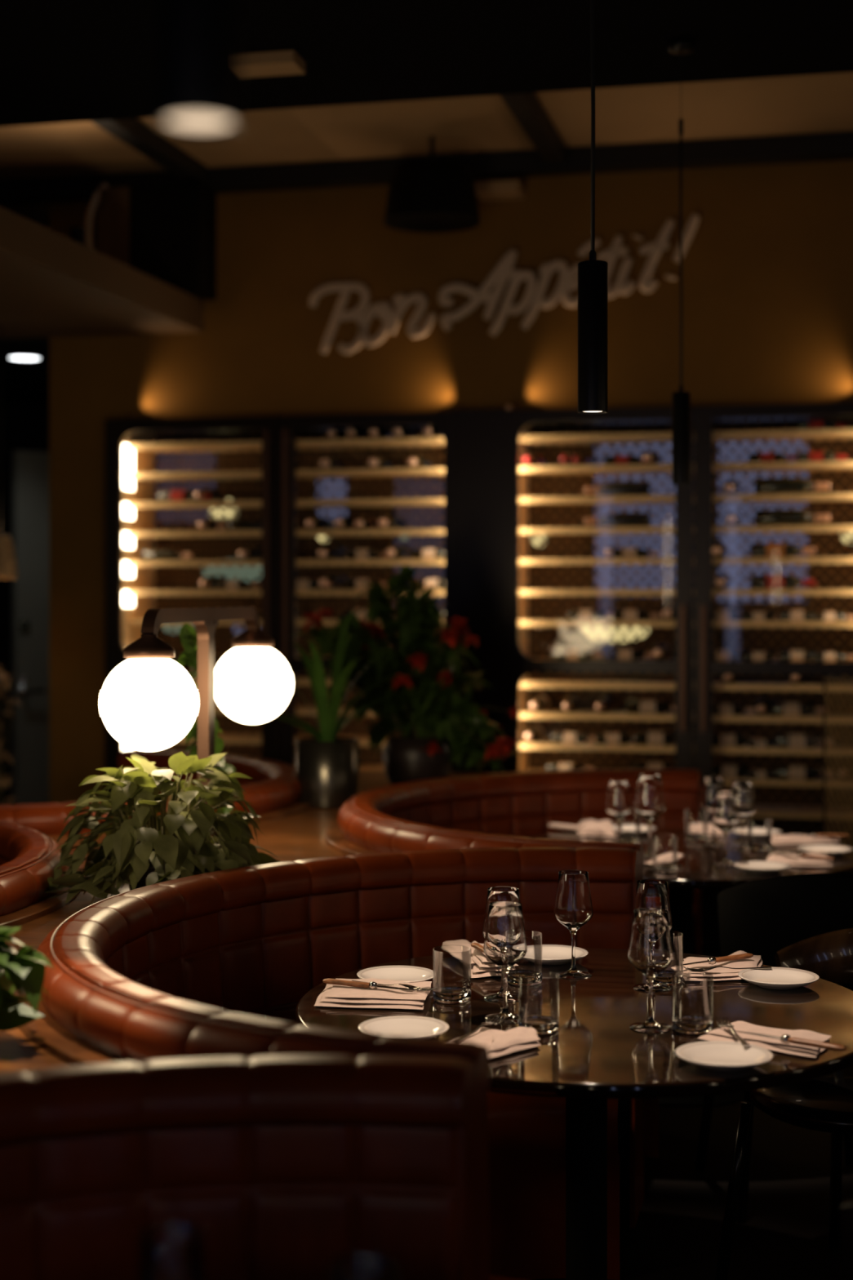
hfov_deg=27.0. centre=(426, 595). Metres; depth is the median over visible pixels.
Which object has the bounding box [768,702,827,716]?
wine bottle
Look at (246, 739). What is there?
shelf
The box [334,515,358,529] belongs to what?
wine bottle
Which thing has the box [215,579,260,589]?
wine bottle
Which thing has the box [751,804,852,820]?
shelf
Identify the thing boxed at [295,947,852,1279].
round table
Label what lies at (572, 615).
wine bottle
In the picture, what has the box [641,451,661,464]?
wine bottle
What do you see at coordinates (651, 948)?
bowl
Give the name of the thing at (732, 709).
wine bottle
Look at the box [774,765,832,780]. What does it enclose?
wine bottle
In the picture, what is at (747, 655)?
wine bottle
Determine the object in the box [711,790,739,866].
wine glass
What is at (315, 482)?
window
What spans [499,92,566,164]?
ceiling beam
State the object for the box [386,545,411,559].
wine bottle
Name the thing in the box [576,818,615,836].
napkin
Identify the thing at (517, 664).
wine cabinet
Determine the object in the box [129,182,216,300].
duct
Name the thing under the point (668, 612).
wine bottle
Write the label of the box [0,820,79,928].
banquette
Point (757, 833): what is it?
plate
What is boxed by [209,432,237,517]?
pendant lamp
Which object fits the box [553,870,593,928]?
bowl
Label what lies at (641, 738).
wine bottle
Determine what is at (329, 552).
wine bottle
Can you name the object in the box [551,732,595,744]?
wine bottle
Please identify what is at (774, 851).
fork
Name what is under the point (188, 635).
ivy
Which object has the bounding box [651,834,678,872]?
tumbler
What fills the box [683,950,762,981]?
napkin
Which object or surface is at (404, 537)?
pendant lamp
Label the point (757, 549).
wine bottle
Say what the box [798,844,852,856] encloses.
plate
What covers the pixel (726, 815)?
bowl
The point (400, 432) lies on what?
wine bottle
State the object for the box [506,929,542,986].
tumbler
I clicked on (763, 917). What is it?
bentwood chair
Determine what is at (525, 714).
shelf
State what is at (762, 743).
wine bottle
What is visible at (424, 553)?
wine bottle
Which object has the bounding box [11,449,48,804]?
door
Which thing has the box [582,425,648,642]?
pendant lamp
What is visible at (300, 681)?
shelf
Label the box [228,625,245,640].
window
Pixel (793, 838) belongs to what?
napkin
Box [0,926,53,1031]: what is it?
plant
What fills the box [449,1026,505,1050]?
napkin
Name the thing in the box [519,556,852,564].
shelf
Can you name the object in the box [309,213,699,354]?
wall sign
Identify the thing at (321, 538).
pendant lamp
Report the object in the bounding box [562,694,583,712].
wine bottle
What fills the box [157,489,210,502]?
wine bottle
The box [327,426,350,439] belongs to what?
wine bottle
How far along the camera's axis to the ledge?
5.14 m
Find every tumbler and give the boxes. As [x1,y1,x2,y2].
[136,1220,206,1279]
[432,945,471,1004]
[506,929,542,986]
[517,970,559,1034]
[619,811,640,844]
[646,930,683,986]
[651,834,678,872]
[671,970,713,1034]
[684,808,708,841]
[746,816,772,851]
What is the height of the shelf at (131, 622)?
0.028 m
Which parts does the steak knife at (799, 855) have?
blade, wooden handle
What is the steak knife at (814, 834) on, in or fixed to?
on the napkin at (793, 838)
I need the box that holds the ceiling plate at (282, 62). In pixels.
[238,49,305,78]
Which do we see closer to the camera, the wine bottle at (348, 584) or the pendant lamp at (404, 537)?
the wine bottle at (348, 584)
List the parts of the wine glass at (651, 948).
stem and foot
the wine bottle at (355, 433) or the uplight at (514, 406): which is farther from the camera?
the wine bottle at (355, 433)
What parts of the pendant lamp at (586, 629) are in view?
cord, lamp shade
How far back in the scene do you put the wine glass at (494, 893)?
3.65 m
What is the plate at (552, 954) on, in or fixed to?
on the round table at (594, 1056)
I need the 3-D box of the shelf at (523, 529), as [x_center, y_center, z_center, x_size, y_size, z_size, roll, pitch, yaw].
[1.236,-0.300,8.175,1.590,0.028,0.312,0,0,13]
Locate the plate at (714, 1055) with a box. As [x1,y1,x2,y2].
[675,1040,773,1071]
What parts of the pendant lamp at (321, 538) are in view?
lamp shade, cord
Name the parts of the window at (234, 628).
pane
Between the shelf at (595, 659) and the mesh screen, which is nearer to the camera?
the mesh screen
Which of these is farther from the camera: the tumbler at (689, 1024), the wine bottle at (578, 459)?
the wine bottle at (578, 459)
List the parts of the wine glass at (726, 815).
stem and foot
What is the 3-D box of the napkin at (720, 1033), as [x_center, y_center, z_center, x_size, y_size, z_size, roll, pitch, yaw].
[0.641,0.821,3.307,0.238,0.017,0.145,0,0,36]
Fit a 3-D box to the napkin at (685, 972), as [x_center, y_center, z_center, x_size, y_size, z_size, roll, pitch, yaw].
[0.566,0.821,3.885,0.037,0.012,0.080,0,0,-14]
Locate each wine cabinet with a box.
[105,412,451,797]
[504,402,852,946]
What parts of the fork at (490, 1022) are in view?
handle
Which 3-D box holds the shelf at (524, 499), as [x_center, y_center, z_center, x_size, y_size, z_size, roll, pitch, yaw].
[1.236,-0.442,8.175,1.590,0.028,0.312,0,0,13]
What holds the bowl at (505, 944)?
on the wine glass at (505, 945)
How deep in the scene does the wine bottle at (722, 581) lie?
8.10 m
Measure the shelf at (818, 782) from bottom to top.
0.028 m
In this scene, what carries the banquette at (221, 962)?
on the floor
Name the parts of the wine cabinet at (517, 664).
door, handle, handle, door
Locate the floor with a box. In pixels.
[527,946,852,1279]
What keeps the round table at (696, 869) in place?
on the floor
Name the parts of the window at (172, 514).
pane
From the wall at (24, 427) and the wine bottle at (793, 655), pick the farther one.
the wall at (24, 427)
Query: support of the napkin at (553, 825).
on the round table at (696, 869)
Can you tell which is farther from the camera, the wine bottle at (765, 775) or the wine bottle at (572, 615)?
the wine bottle at (572, 615)
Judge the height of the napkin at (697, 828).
0.022 m
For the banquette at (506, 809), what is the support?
on the floor
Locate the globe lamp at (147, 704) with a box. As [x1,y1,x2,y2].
[98,606,293,844]
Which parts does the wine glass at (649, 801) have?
stem and foot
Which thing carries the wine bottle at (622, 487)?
on the wine cabinet at (517, 664)
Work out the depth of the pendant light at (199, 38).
1.36 m
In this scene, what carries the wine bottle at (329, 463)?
on the wine cabinet at (131, 446)
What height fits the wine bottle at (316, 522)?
0.077 m
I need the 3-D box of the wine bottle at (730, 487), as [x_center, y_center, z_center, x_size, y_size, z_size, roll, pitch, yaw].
[1.397,-0.488,8.149,0.077,0.077,0.301,0,0,13]
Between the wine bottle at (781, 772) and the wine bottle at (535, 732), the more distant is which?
the wine bottle at (535, 732)
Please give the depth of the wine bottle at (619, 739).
8.15 m
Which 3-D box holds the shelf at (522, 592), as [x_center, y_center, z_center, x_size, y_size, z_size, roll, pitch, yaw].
[1.236,-0.016,8.175,1.590,0.028,0.312,0,0,13]
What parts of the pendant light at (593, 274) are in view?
cord, lamp shade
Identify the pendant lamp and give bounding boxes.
[202,431,262,582]
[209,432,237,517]
[317,430,328,541]
[400,448,408,539]
[531,426,546,546]
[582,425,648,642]
[841,418,852,542]
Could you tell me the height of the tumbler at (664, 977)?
0.105 m
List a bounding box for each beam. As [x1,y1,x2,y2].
[0,131,852,205]
[90,118,208,183]
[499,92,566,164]
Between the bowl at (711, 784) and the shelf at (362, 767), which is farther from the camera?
the shelf at (362, 767)
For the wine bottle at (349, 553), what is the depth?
8.42 m
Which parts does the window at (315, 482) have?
pane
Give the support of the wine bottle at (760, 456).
on the wine cabinet at (517, 664)
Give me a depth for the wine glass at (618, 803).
5.78 m
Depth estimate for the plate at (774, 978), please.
3.81 m
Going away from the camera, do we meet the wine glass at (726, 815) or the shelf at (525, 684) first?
the wine glass at (726, 815)
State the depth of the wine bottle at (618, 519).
8.14 m
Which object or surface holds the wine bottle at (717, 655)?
on the wine cabinet at (517, 664)
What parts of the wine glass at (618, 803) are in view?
stem and foot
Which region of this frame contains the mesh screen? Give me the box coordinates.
[821,675,852,847]
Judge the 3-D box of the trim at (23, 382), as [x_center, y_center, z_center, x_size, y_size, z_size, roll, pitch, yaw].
[-3.603,-1.315,10.510,4.250,0.110,2.740,0,0,13]
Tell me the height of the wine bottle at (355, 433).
0.077 m
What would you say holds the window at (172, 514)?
in the wall at (24, 427)
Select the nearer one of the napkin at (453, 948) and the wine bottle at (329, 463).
the napkin at (453, 948)
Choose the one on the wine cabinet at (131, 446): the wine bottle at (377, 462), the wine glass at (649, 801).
the wine bottle at (377, 462)
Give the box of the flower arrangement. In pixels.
[290,564,525,784]
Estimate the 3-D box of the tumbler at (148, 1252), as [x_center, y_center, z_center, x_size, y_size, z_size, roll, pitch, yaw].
[-0.290,0.777,2.022,0.079,0.105,0.079,0,0,13]
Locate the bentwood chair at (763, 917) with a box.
[695,873,852,1222]
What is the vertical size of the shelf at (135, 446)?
0.028 m
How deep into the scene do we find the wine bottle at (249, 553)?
8.61 m
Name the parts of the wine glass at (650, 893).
stem and foot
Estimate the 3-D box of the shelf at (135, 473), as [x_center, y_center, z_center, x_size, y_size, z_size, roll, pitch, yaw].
[-0.649,-0.584,8.611,1.607,0.028,0.312,0,0,13]
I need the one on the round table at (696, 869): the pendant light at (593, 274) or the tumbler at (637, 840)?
the tumbler at (637, 840)
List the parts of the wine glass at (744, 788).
stem and foot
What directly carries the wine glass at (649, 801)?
on the round table at (696, 869)
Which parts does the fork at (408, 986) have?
handle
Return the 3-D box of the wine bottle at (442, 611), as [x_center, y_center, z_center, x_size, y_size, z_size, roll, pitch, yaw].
[0.051,0.090,8.363,0.217,0.055,0.055,0,0,13]
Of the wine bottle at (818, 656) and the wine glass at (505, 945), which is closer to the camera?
the wine glass at (505, 945)
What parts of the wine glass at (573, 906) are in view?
stem and foot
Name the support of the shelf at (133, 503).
attached to the wine cabinet at (131, 446)
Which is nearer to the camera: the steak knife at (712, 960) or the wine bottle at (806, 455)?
the steak knife at (712, 960)
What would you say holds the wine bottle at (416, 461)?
on the wine cabinet at (131, 446)
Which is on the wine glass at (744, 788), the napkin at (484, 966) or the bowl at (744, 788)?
the bowl at (744, 788)
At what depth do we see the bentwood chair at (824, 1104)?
4.05 m
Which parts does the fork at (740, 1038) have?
handle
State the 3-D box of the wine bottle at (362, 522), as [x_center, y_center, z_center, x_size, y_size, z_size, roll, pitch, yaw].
[-0.292,-0.343,8.524,0.069,0.069,0.271,0,0,13]
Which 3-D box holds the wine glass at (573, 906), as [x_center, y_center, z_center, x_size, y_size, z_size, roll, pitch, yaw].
[0.322,0.717,3.890,0.086,0.225,0.086,0,0,35]
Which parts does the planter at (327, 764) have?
pot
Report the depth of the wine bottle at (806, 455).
7.95 m
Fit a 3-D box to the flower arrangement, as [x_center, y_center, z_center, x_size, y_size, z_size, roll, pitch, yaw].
[-0.069,0.315,6.990,0.918,0.871,0.439,0,0,4]
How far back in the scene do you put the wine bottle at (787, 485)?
7.97 m
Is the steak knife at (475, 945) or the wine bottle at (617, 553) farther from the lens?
the wine bottle at (617, 553)
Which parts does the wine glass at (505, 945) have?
stem and foot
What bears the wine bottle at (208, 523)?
on the wine cabinet at (131, 446)
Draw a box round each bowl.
[482,886,519,937]
[483,901,527,966]
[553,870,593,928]
[605,779,631,817]
[627,907,673,974]
[631,879,672,930]
[633,773,665,819]
[700,776,724,813]
[711,790,739,830]
[731,780,755,818]
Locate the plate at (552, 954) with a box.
[522,944,588,965]
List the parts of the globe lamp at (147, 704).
lamp shade, arm, arm, lamp shade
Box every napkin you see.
[314,978,431,1009]
[441,939,475,968]
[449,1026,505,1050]
[471,941,518,977]
[488,1026,540,1059]
[547,822,582,831]
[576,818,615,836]
[643,852,684,869]
[671,966,687,976]
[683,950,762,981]
[688,822,728,835]
[697,1020,831,1057]
[766,852,834,866]
[771,833,840,844]
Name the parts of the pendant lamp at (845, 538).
lamp shade, cord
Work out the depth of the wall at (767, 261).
8.25 m
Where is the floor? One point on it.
(677, 1233)
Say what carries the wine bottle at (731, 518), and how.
on the wine cabinet at (517, 664)
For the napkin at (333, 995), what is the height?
0.022 m
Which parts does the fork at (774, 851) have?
handle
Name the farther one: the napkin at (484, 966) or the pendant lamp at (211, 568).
the pendant lamp at (211, 568)
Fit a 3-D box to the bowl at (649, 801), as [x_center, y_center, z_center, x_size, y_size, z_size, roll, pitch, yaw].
[0.708,0.637,5.637,0.100,0.138,0.100,0,0,13]
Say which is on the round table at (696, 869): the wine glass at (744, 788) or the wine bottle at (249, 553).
the wine glass at (744, 788)
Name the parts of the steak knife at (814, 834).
blade, wooden handle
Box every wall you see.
[0,404,852,847]
[48,160,852,803]
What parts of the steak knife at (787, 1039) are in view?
blade, wooden handle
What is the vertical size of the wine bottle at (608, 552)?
0.069 m
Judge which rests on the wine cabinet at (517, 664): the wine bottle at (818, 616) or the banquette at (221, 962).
the wine bottle at (818, 616)
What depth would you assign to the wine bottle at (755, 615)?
8.01 m
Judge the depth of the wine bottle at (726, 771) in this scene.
8.03 m
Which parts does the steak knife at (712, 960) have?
blade, wooden handle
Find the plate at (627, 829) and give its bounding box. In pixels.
[611,824,655,835]
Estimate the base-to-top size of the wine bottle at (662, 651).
0.077 m
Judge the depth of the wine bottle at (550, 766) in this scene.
8.21 m
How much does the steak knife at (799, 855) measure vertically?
0.017 m
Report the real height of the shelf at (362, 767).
0.028 m
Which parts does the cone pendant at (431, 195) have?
stem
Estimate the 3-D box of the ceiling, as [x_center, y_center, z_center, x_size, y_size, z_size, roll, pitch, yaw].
[-1.249,-1.970,4.594,11.500,0.300,13.590,0,0,13]
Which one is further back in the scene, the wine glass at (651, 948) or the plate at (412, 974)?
the plate at (412, 974)
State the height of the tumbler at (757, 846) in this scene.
0.105 m
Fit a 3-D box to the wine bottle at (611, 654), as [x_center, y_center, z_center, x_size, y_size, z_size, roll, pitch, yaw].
[0.938,0.270,8.158,0.217,0.055,0.055,0,0,13]
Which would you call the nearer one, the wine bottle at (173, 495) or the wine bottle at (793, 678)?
the wine bottle at (793, 678)
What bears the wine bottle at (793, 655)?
on the wine cabinet at (517, 664)
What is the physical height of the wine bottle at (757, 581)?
0.073 m
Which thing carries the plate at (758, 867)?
on the round table at (696, 869)
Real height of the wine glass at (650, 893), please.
0.225 m
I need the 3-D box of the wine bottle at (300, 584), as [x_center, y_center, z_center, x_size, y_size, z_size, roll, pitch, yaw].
[-0.561,-0.052,8.504,0.217,0.055,0.055,0,0,13]
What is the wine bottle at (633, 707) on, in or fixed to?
on the wine cabinet at (517, 664)
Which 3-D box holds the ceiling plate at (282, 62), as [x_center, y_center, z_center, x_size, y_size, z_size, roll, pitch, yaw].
[-0.545,-1.800,6.020,0.240,0.039,0.140,0,0,13]
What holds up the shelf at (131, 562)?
attached to the wine cabinet at (131, 446)
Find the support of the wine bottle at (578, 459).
on the wine cabinet at (517, 664)
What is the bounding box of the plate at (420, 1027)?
[358,1015,448,1039]
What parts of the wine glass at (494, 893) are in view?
stem and foot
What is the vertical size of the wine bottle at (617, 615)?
0.055 m
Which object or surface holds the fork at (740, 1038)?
on the napkin at (720, 1033)
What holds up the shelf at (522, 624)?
attached to the wine cabinet at (517, 664)
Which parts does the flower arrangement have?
flower stem, flower stem, flower stem, flower stem, flower stem, flower stem, flower stem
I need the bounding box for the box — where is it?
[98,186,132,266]
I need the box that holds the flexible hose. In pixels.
[84,182,108,249]
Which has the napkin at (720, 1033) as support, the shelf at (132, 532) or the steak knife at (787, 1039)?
the steak knife at (787, 1039)
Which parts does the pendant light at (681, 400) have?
cord, lamp shade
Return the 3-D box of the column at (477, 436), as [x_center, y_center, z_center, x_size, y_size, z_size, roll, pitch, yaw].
[0.244,0.365,8.158,0.251,2.430,0.088,0,0,13]
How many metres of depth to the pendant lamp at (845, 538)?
9.70 m
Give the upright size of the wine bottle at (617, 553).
0.055 m
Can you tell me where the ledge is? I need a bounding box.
[0,769,487,1071]
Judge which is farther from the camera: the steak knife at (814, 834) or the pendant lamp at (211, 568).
the pendant lamp at (211, 568)
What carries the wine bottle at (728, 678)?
on the wine cabinet at (517, 664)
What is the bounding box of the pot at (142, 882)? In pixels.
[127,863,177,890]
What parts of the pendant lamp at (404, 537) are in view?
lamp shade, cord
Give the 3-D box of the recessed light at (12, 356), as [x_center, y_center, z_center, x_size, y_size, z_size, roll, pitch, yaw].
[-2.104,-1.251,9.300,0.190,0.018,0.190,0,0,13]
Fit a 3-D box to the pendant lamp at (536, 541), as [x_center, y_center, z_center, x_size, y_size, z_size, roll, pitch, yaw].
[0.612,-1.119,9.700,0.080,1.701,0.080,0,0,13]
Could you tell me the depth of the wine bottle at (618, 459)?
8.14 m
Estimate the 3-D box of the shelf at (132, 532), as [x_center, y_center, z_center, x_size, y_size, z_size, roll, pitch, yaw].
[-0.649,-0.300,8.611,1.607,0.028,0.312,0,0,13]
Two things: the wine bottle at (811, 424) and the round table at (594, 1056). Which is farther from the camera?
the wine bottle at (811, 424)
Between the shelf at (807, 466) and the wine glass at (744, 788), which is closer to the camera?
the wine glass at (744, 788)
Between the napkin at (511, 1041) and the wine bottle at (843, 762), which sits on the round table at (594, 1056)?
the napkin at (511, 1041)
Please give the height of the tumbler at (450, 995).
0.105 m
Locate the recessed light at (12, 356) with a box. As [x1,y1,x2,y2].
[5,352,43,360]
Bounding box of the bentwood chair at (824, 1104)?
[715,928,852,1279]
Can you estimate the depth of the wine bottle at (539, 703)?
8.29 m
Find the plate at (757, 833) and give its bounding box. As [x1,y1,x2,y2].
[731,827,781,838]
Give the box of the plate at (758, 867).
[733,860,791,874]
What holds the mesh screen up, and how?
on the floor
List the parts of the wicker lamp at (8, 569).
cord, lamp shade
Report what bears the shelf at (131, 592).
attached to the wine cabinet at (131, 446)
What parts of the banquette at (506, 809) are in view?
backrest, panel, seat, frame, panel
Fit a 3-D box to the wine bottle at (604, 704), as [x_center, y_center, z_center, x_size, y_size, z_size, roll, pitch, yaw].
[0.825,0.505,8.281,0.077,0.077,0.301,0,0,13]
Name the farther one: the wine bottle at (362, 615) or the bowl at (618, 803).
the wine bottle at (362, 615)
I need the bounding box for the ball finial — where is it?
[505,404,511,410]
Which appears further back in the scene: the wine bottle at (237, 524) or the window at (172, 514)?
the window at (172, 514)
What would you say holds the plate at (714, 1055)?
on the round table at (594, 1056)
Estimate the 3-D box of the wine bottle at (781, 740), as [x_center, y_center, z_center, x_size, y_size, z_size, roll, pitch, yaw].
[1.695,0.653,7.983,0.256,0.066,0.065,0,0,13]
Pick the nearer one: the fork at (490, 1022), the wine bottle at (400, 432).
the fork at (490, 1022)
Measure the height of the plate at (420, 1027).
0.021 m
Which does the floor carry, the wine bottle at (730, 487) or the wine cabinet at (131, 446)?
the wine cabinet at (131, 446)
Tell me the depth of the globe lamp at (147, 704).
4.62 m
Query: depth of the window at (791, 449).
10.70 m
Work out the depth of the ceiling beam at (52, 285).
7.59 m
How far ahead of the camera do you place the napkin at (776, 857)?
5.47 m
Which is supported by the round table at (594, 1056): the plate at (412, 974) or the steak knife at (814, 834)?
the plate at (412, 974)
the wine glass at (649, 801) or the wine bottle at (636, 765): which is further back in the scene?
the wine bottle at (636, 765)
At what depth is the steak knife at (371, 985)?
3.67 m
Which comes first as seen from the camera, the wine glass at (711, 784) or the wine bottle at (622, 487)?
the wine glass at (711, 784)
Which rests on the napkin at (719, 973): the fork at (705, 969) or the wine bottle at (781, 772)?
the fork at (705, 969)
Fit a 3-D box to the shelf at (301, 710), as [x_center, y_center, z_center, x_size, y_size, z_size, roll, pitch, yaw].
[-0.649,0.552,8.611,1.607,0.028,0.312,0,0,13]
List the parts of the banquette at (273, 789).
panel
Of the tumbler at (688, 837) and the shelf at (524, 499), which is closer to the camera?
the tumbler at (688, 837)
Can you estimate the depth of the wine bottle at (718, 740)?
8.03 m
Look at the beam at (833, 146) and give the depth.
8.08 m
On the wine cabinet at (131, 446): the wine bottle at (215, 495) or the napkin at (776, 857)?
the wine bottle at (215, 495)
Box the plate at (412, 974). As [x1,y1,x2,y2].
[356,965,432,982]
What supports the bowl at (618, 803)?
on the wine glass at (618, 803)
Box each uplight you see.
[126,414,132,419]
[512,404,518,409]
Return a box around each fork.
[351,980,435,991]
[452,1013,506,1041]
[683,965,772,972]
[715,1017,751,1046]
[766,848,799,858]
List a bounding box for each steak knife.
[322,978,423,991]
[471,942,484,953]
[673,953,753,967]
[729,1029,846,1051]
[768,851,835,860]
[781,832,849,837]
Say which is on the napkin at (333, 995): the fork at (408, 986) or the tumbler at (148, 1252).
the fork at (408, 986)
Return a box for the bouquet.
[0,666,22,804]
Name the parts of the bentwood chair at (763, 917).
leg, leg, backrest, leg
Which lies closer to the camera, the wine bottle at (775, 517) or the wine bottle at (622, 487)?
the wine bottle at (775, 517)
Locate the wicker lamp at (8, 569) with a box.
[0,325,17,577]
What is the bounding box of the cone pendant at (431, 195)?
[383,136,479,232]
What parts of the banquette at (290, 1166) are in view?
panel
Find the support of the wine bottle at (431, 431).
on the wine cabinet at (131, 446)
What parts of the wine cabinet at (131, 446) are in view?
led panel, door, handle, handle, door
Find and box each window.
[155,437,222,527]
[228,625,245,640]
[311,477,353,527]
[390,476,444,609]
[590,442,675,600]
[713,425,812,606]
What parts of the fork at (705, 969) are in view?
handle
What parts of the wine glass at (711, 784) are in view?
stem and foot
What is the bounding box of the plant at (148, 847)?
[44,751,281,904]
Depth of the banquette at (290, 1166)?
2.40 m
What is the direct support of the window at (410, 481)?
in the wall at (24, 427)
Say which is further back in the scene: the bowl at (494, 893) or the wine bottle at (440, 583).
the wine bottle at (440, 583)
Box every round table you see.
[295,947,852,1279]
[528,827,852,1106]
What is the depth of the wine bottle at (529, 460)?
8.29 m
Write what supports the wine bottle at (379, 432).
on the wine cabinet at (131, 446)
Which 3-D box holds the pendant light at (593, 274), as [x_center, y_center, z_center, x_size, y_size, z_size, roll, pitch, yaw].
[0.333,-1.093,3.560,0.080,1.453,0.080,0,0,13]
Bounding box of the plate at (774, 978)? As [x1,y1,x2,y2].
[737,967,819,990]
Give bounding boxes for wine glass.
[482,886,519,1002]
[483,901,527,1023]
[553,870,593,978]
[605,779,631,842]
[627,907,673,1032]
[631,879,672,991]
[633,773,665,859]
[700,776,724,846]
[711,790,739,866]
[730,780,755,852]
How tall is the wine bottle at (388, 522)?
0.077 m
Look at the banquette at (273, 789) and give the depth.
6.06 m
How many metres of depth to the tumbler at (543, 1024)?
3.38 m
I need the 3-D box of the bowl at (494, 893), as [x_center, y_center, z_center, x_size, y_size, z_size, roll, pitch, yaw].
[0.158,0.664,3.669,0.086,0.119,0.086,0,0,13]
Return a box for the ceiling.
[0,0,852,228]
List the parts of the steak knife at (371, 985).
wooden handle, blade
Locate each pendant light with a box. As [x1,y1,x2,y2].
[160,0,238,134]
[577,0,608,413]
[668,37,693,484]
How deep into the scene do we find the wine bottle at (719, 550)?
8.10 m
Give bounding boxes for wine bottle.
[142,549,191,560]
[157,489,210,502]
[194,488,225,501]
[197,517,227,530]
[200,575,229,589]
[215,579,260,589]
[217,519,262,530]
[238,546,262,559]
[296,579,331,589]
[305,515,333,529]
[318,545,345,559]
[319,574,346,589]
[320,457,347,469]
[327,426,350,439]
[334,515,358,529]
[342,608,372,619]
[344,549,390,559]
[344,578,387,589]
[346,426,372,439]
[355,517,378,528]
[368,456,395,468]
[369,426,395,438]
[378,515,404,528]
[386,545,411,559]
[393,426,418,438]
[408,455,432,467]
[410,548,444,559]
[415,578,444,589]
[423,425,443,437]
[439,608,444,619]
[522,453,544,466]
[524,723,546,742]
[529,693,551,711]
[546,762,594,770]
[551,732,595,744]
[555,648,602,660]
[559,452,574,465]
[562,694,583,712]
[567,609,612,620]
[572,453,591,465]
[584,480,651,496]
[584,511,651,527]
[594,694,615,712]
[595,733,634,745]
[604,454,652,464]
[604,545,619,558]
[606,648,654,660]
[611,547,658,558]
[612,609,660,620]
[626,700,675,714]
[633,731,675,746]
[633,762,675,768]
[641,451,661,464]
[652,643,671,660]
[661,604,675,620]
[712,542,728,557]
[712,609,742,621]
[712,649,742,661]
[712,703,755,715]
[712,733,760,746]
[712,764,762,778]
[713,573,732,589]
[721,674,740,684]
[722,480,741,494]
[724,511,742,525]
[742,611,778,621]
[742,651,778,661]
[748,452,797,462]
[748,739,774,747]
[748,770,774,779]
[750,542,815,557]
[750,574,815,589]
[753,696,771,715]
[754,476,830,493]
[754,508,830,525]
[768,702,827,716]
[774,733,833,748]
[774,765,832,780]
[778,609,813,621]
[778,649,813,662]
[786,674,804,684]
[797,419,846,429]
[797,451,846,462]
[813,612,852,621]
[813,652,852,662]
[834,759,852,779]
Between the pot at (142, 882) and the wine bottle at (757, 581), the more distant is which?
the wine bottle at (757, 581)
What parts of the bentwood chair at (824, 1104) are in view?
leg, seat, backrest, leg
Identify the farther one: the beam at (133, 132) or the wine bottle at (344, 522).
the wine bottle at (344, 522)
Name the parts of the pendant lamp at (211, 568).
lamp shade, cord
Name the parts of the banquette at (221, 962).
backrest, panel, seat, frame, panel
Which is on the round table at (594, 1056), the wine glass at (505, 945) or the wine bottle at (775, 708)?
the wine glass at (505, 945)
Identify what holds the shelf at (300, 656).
attached to the wine cabinet at (131, 446)
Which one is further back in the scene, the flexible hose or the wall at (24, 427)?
the wall at (24, 427)
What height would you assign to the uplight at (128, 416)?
0.022 m
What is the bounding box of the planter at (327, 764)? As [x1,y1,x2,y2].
[274,608,411,808]
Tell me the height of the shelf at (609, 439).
0.028 m
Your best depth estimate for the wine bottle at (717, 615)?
8.04 m
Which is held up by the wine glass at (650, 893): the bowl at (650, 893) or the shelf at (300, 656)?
the bowl at (650, 893)
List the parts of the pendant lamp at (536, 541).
lamp shade, cord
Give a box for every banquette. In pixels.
[0,749,310,842]
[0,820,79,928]
[0,1053,475,1279]
[13,846,639,1279]
[324,768,701,1213]
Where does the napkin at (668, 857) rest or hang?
on the round table at (696, 869)
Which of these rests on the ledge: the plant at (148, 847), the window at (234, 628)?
the plant at (148, 847)
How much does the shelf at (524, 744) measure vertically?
0.028 m
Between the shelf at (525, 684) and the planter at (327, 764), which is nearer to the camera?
the planter at (327, 764)
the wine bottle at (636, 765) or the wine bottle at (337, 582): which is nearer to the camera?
the wine bottle at (636, 765)
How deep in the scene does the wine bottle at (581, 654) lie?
8.20 m
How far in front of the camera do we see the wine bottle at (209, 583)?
8.65 m
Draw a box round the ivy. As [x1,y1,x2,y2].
[176,622,250,848]
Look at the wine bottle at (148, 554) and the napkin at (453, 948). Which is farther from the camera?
the wine bottle at (148, 554)
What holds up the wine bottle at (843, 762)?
on the wine cabinet at (517, 664)
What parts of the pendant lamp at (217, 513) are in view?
lamp shade, cord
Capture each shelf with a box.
[128,436,444,453]
[128,467,444,480]
[128,497,444,509]
[128,528,444,537]
[128,559,444,566]
[128,589,444,595]
[128,618,444,626]
[174,655,358,657]
[177,733,388,746]
[192,676,346,685]
[214,705,382,716]
[359,764,384,770]
[519,428,852,445]
[519,460,852,475]
[519,493,852,504]
[519,524,852,534]
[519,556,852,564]
[519,589,852,595]
[519,620,852,627]
[519,709,852,724]
[519,739,852,755]
[520,680,852,691]
[526,768,852,787]
[531,657,852,665]
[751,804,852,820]
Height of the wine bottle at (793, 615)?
0.054 m
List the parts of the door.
plate, handle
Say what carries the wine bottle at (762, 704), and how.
on the wine cabinet at (517, 664)

